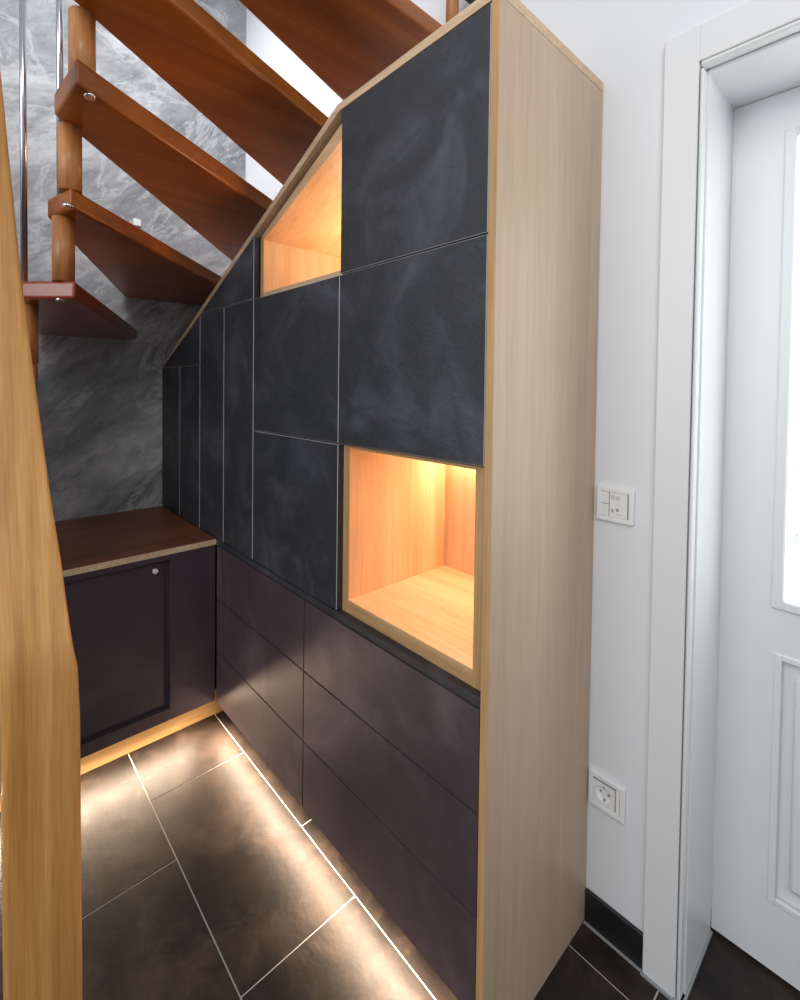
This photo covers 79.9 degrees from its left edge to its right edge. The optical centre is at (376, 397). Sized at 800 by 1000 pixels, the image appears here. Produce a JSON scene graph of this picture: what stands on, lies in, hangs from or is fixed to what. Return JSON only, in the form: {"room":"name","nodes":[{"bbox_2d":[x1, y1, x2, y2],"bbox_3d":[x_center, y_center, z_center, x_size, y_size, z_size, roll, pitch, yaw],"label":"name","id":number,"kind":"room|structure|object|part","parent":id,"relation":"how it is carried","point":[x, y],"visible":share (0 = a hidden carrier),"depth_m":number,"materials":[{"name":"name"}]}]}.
{"room":"entrance hallway","nodes":[
{"label":"entrance hallway","id":0,"kind":"room"},
{"bbox_2d":[0,0,245,634],"bbox_3d":[-1.566,-0.982,1.965,2.137,4.660,0.120,0,2,-41],"label":"wall","id":1,"kind":"structure","parent":0,"point":[99,400],"depth_m":2.18,"materials":[{"name":"stone"}]},
{"bbox_2d":[33,364,37,380],"bbox_3d":[-1.300,-0.074,1.518,0.433,0.048,0.936,0,2,-41],"label":"stair tread","id":2,"kind":"structure","parent":1,"relation":"attached to","point":[35,367],"depth_m":1.25,"materials":[{"name":"brown wood"}]},
{"bbox_2d":[25,304,38,363],"bbox_3d":[-0.923,-0.166,1.260,0.048,0.155,0.048,0,2,-41],"label":"spindle","id":3,"kind":"object","parent":2,"relation":"on","point":[32,311],"visible":0.44,"depth_m":1.25,"materials":[{"name":"brown wood"}]},
{"bbox_2d":[22,281,136,339],"bbox_3d":[-0.990,-0.275,1.680,0.367,0.048,1.147,0,2,-33],"label":"stair tread","id":4,"kind":"structure","parent":1,"relation":"attached to","point":[66,308],"depth_m":1.43,"materials":[{"name":"brown wood"}]},
{"bbox_2d":[19,0,27,280],"bbox_3d":[-0.875,-0.862,1.180,0.015,1.150,0.015,0,2,-41],"label":"baluster","id":5,"kind":"object","parent":4,"relation":"on","point":[22,3],"visible":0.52,"depth_m":1.18,"materials":[{"name":"grey metal"}]},
{"bbox_2d":[52,215,74,281],"bbox_3d":[-0.774,-0.364,1.179,0.048,0.157,0.048,0,2,-41],"label":"spindle","id":6,"kind":"object","parent":4,"relation":"on","point":[63,227],"visible":0.85,"depth_m":1.16,"materials":[{"name":"brown wood"}]},
{"bbox_2d":[133,218,140,226],"bbox_3d":[-1.136,-0.829,2.260,0.034,0.032,0.012,0,2,-41],"label":"wall fitting","id":7,"kind":"object","parent":1,"relation":"attached to","point":[137,222],"visible":0.9,"depth_m":2.26,"materials":[{"name":"white plastic"}]},
{"bbox_2d":[0,635,799,999],"bbox_3d":[-0.557,1.380,-0.273,4.332,0.060,5.200,0,2,-41],"label":"floor","id":8,"kind":"structure","parent":0,"point":[204,877],"depth_m":1.23,"materials":[{"name":"tile"}]},
{"bbox_2d":[0,71,82,999],"bbox_3d":[-0.599,0.272,0.750,0.463,2.110,0.101,2,2,38],"label":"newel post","id":9,"kind":"object","parent":8,"relation":"on","point":[40,761],"visible":1,"depth_m":0.63,"materials":[{"name":"brown wood"}]},
{"bbox_2d":[0,506,222,811],"bbox_3d":[-1.186,0.922,1.833,1.070,0.746,0.668,0,2,-41],"label":"base cabinet","id":10,"kind":"object","parent":8,"relation":"on","point":[139,584],"visible":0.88,"depth_m":1.74,"materials":[{"name":"brown wood"}]},
{"bbox_3d":[-1.089,0.874,1.511,0.791,0.544,0.008,0,2,-41],"label":"door","id":11,"kind":"part","parent":10,"relation":"part of","materials":[{"name":"black wood"}]},
{"bbox_3d":[-0.806,0.628,1.730,0.020,0.020,0.025,0,2,-41],"label":"knob","id":12,"kind":"part","parent":10,"relation":"part of","materials":[{"name":"silver metal"}]},
{"bbox_2d":[162,0,602,999],"bbox_3d":[-0.260,0.257,1.776,0.436,2.102,1.938,0,2,-41],"label":"tall cabinet","id":13,"kind":"object","parent":8,"relation":"on","point":[379,417],"visible":1,"depth_m":1.11,"materials":[{"name":"black wood"}]},
{"bbox_3d":[-0.884,-0.242,2.168,0.020,0.214,0.472,0,2,-41],"label":"sloping panel","id":14,"kind":"part","parent":13,"relation":"part of","materials":[{"name":"grey"}]},
{"bbox_3d":[-0.563,-0.448,1.801,0.020,0.210,0.460,0,2,-41],"label":"sloping panel","id":15,"kind":"part","parent":13,"relation":"part of","materials":[{"name":"grey"}]},
{"bbox_3d":[-0.418,1.108,1.651,0.020,0.200,0.624,0,2,-41],"label":"drawer","id":16,"kind":"part","parent":13,"relation":"part of","materials":[{"name":"grey"}]},
{"bbox_3d":[-0.416,0.902,1.646,0.020,0.207,0.624,0,2,-41],"label":"drawer","id":17,"kind":"part","parent":13,"relation":"part of","materials":[{"name":"grey"}]},
{"bbox_3d":[-0.413,0.691,1.641,0.020,0.209,0.624,0,2,-41],"label":"drawer","id":18,"kind":"part","parent":13,"relation":"part of","materials":[{"name":"grey"}]},
{"bbox_3d":[-0.253,-0.106,1.451,0.020,0.445,0.483,0,2,-41],"label":"door","id":19,"kind":"part","parent":13,"relation":"part of","materials":[{"name":"grey"}]},
{"bbox_3d":[-0.258,0.342,1.461,0.020,0.446,0.483,0,2,-41],"label":"door","id":20,"kind":"part","parent":13,"relation":"part of","materials":[{"name":"grey"}]},
{"bbox_3d":[-0.004,1.123,1.180,0.020,0.200,0.624,0,2,-41],"label":"drawer","id":21,"kind":"part","parent":13,"relation":"part of","materials":[{"name":"grey"}]},
{"bbox_3d":[-0.002,0.917,1.175,0.020,0.207,0.624,0,2,-41],"label":"drawer","id":22,"kind":"part","parent":13,"relation":"part of","materials":[{"name":"grey"}]},
{"bbox_3d":[0.001,0.706,1.171,0.020,0.209,0.624,0,2,-41],"label":"drawer","id":23,"kind":"part","parent":13,"relation":"part of","materials":[{"name":"grey"}]},
{"bbox_2d":[349,566,473,668],"bbox_3d":[0.214,0.561,1.254,0.413,0.035,0.408,0,2,-41],"label":"niche shelf","id":24,"kind":"object","parent":13,"relation":"attached to","point":[427,613],"depth_m":1.21,"materials":[{"name":"brown wood"}]},
{"bbox_3d":[0.062,-0.095,1.093,0.020,0.445,0.465,0,2,-41],"label":"door","id":25,"kind":"part","parent":13,"relation":"part of","materials":[{"name":"grey"}]},
{"bbox_3d":[0.067,-0.535,1.083,0.020,0.430,0.465,0,2,-41],"label":"door","id":26,"kind":"part","parent":13,"relation":"part of","materials":[{"name":"grey"}]},
{"bbox_3d":[0.374,0.291,1.056,0.435,2.079,0.018,0,2,-41],"label":"panel","id":27,"kind":"part","parent":13,"relation":"part of","materials":[{"name":"brown wood"}]},
{"bbox_2d":[245,0,799,931],"bbox_3d":[0.974,-0.929,0.908,0.280,4.660,5.063,0,2,-41],"label":"wall","id":28,"kind":"structure","parent":0,"point":[622,42],"depth_m":1.14,"materials":[{"name":"white paint"}]},
{"bbox_2d":[48,188,220,305],"bbox_3d":[-0.927,-0.482,1.867,0.546,0.052,1.536,1,1,3],"label":"stair tread","id":29,"kind":"structure","parent":28,"relation":"attached to","point":[138,264],"depth_m":1.56,"materials":[{"name":"brown wood"}]},
{"bbox_2d":[56,0,63,194],"bbox_3d":[-0.765,-0.962,1.150,0.015,0.945,0.015,0,2,-41],"label":"baluster","id":30,"kind":"object","parent":29,"relation":"on","point":[59,3],"visible":0.5,"depth_m":1.15,"materials":[{"name":"grey metal"}]},
{"bbox_2d":[57,121,81,193],"bbox_3d":[-0.728,-0.565,1.132,0.049,0.152,0.049,0,2,-41],"label":"spindle","id":31,"kind":"object","parent":29,"relation":"on","point":[69,135],"visible":0.9,"depth_m":1.11,"materials":[{"name":"brown wood"}]},
{"bbox_2d":[54,59,272,260],"bbox_3d":[-0.488,-0.678,1.795,0.482,0.058,1.655,1,1,0],"label":"stair tread","id":32,"kind":"structure","parent":28,"relation":"attached to","point":[212,199],"depth_m":1.31,"materials":[{"name":"brown wood"}]},
{"bbox_2d":[68,5,95,71],"bbox_3d":[-0.646,-0.765,1.046,0.052,0.145,0.052,0,2,-41],"label":"spindle","id":33,"kind":"object","parent":32,"relation":"on","point":[81,21],"visible":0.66,"depth_m":1.02,"materials":[{"name":"brown wood"}]},
{"bbox_2d":[74,0,327,184],"bbox_3d":[-0.301,-0.869,1.474,0.402,0.050,1.307,1,1,16],"label":"stair tread","id":34,"kind":"structure","parent":28,"relation":"attached to","point":[180,41],"depth_m":1.25,"materials":[{"name":"brown wood"}]},
{"bbox_2d":[239,0,441,99],"bbox_3d":[-0.252,-1.065,1.318,1.016,0.050,0.493,0,2,-41],"label":"stair tread","id":35,"kind":"structure","parent":28,"relation":"attached to","point":[346,44],"depth_m":1.36,"materials":[{"name":"brown wood"}]},
{"bbox_2d":[446,0,458,22],"bbox_3d":[0.231,-1.259,1.450,0.039,0.343,0.039,0,2,-41],"label":"spindle","id":36,"kind":"object","parent":35,"relation":"on","point":[452,6],"visible":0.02,"depth_m":1.44,"materials":[{"name":"brown wood"}]},
{"bbox_2d":[588,768,625,824],"bbox_3d":[0.565,0.978,1.171,0.008,0.084,0.086,0,2,-41],"label":"power socket","id":37,"kind":"object","parent":28,"relation":"attached to","point":[600,795],"visible":1,"depth_m":1.17,"materials":[{"name":"white plastic"}]},
{"bbox_2d":[583,921,642,971],"bbox_3d":[0.570,1.330,1.156,0.006,0.002,0.138,0,2,-41],"label":"trim","id":38,"kind":"structure","parent":28,"relation":"attached to","point":[584,922],"depth_m":1.15,"materials":[{"name":"grey plastic"}]},
{"bbox_2d":[585,888,642,968],"bbox_3d":[1.521,1.324,0.087,0.008,0.082,2.998,0,2,-41],"label":"baseboard","id":39,"kind":"structure","parent":28,"relation":"attached to","point":[626,937],"depth_m":1.16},
{"bbox_2d":[596,485,634,525],"bbox_3d":[0.576,0.260,1.151,0.008,0.082,0.086,0,2,-41],"label":"switch plate","id":40,"kind":"object","parent":28,"relation":"attached to","point":[617,505],"visible":1,"depth_m":1.15,"materials":[{"name":"white plastic"}]},
{"bbox_2d":[640,930,712,999],"bbox_3d":[0.721,1.328,1.143,0.226,0.010,0.086,0,2,-41],"label":"trim","id":41,"kind":"structure","parent":28,"relation":"attached to","point":[642,974],"depth_m":1.09,"materials":[{"name":"grey plastic"}]},
{"bbox_2d":[642,0,799,999],"bbox_3d":[1.064,0.282,0.748,0.221,2.118,1.077,0,2,-41],"label":"trim","id":42,"kind":"structure","parent":28,"relation":"attached to","point":[699,104],"depth_m":1.05,"materials":[{"name":"white wood"}]},
{"bbox_2d":[711,86,799,990],"bbox_3d":[1.159,0.326,0.839,0.053,2.014,0.908,0,2,-41],"label":"door","id":43,"kind":"structure","parent":28,"relation":"in","point":[756,879],"depth_m":1.11,"materials":[{"name":"white painted wood"},{"name":"glass"}]},
{"bbox_3d":[1.139,0.883,0.841,0.010,0.579,0.694,0,2,-41],"label":"panel moulding","id":44,"kind":"part","parent":43,"relation":"part of","materials":[{"name":"white wood"}]},
{"bbox_3d":[1.165,-0.052,0.834,0.008,1.057,0.682,0,2,-41],"label":"glass pane","id":45,"kind":"part","parent":43,"relation":"part of","materials":[{"name":"white glass"}]}
]}

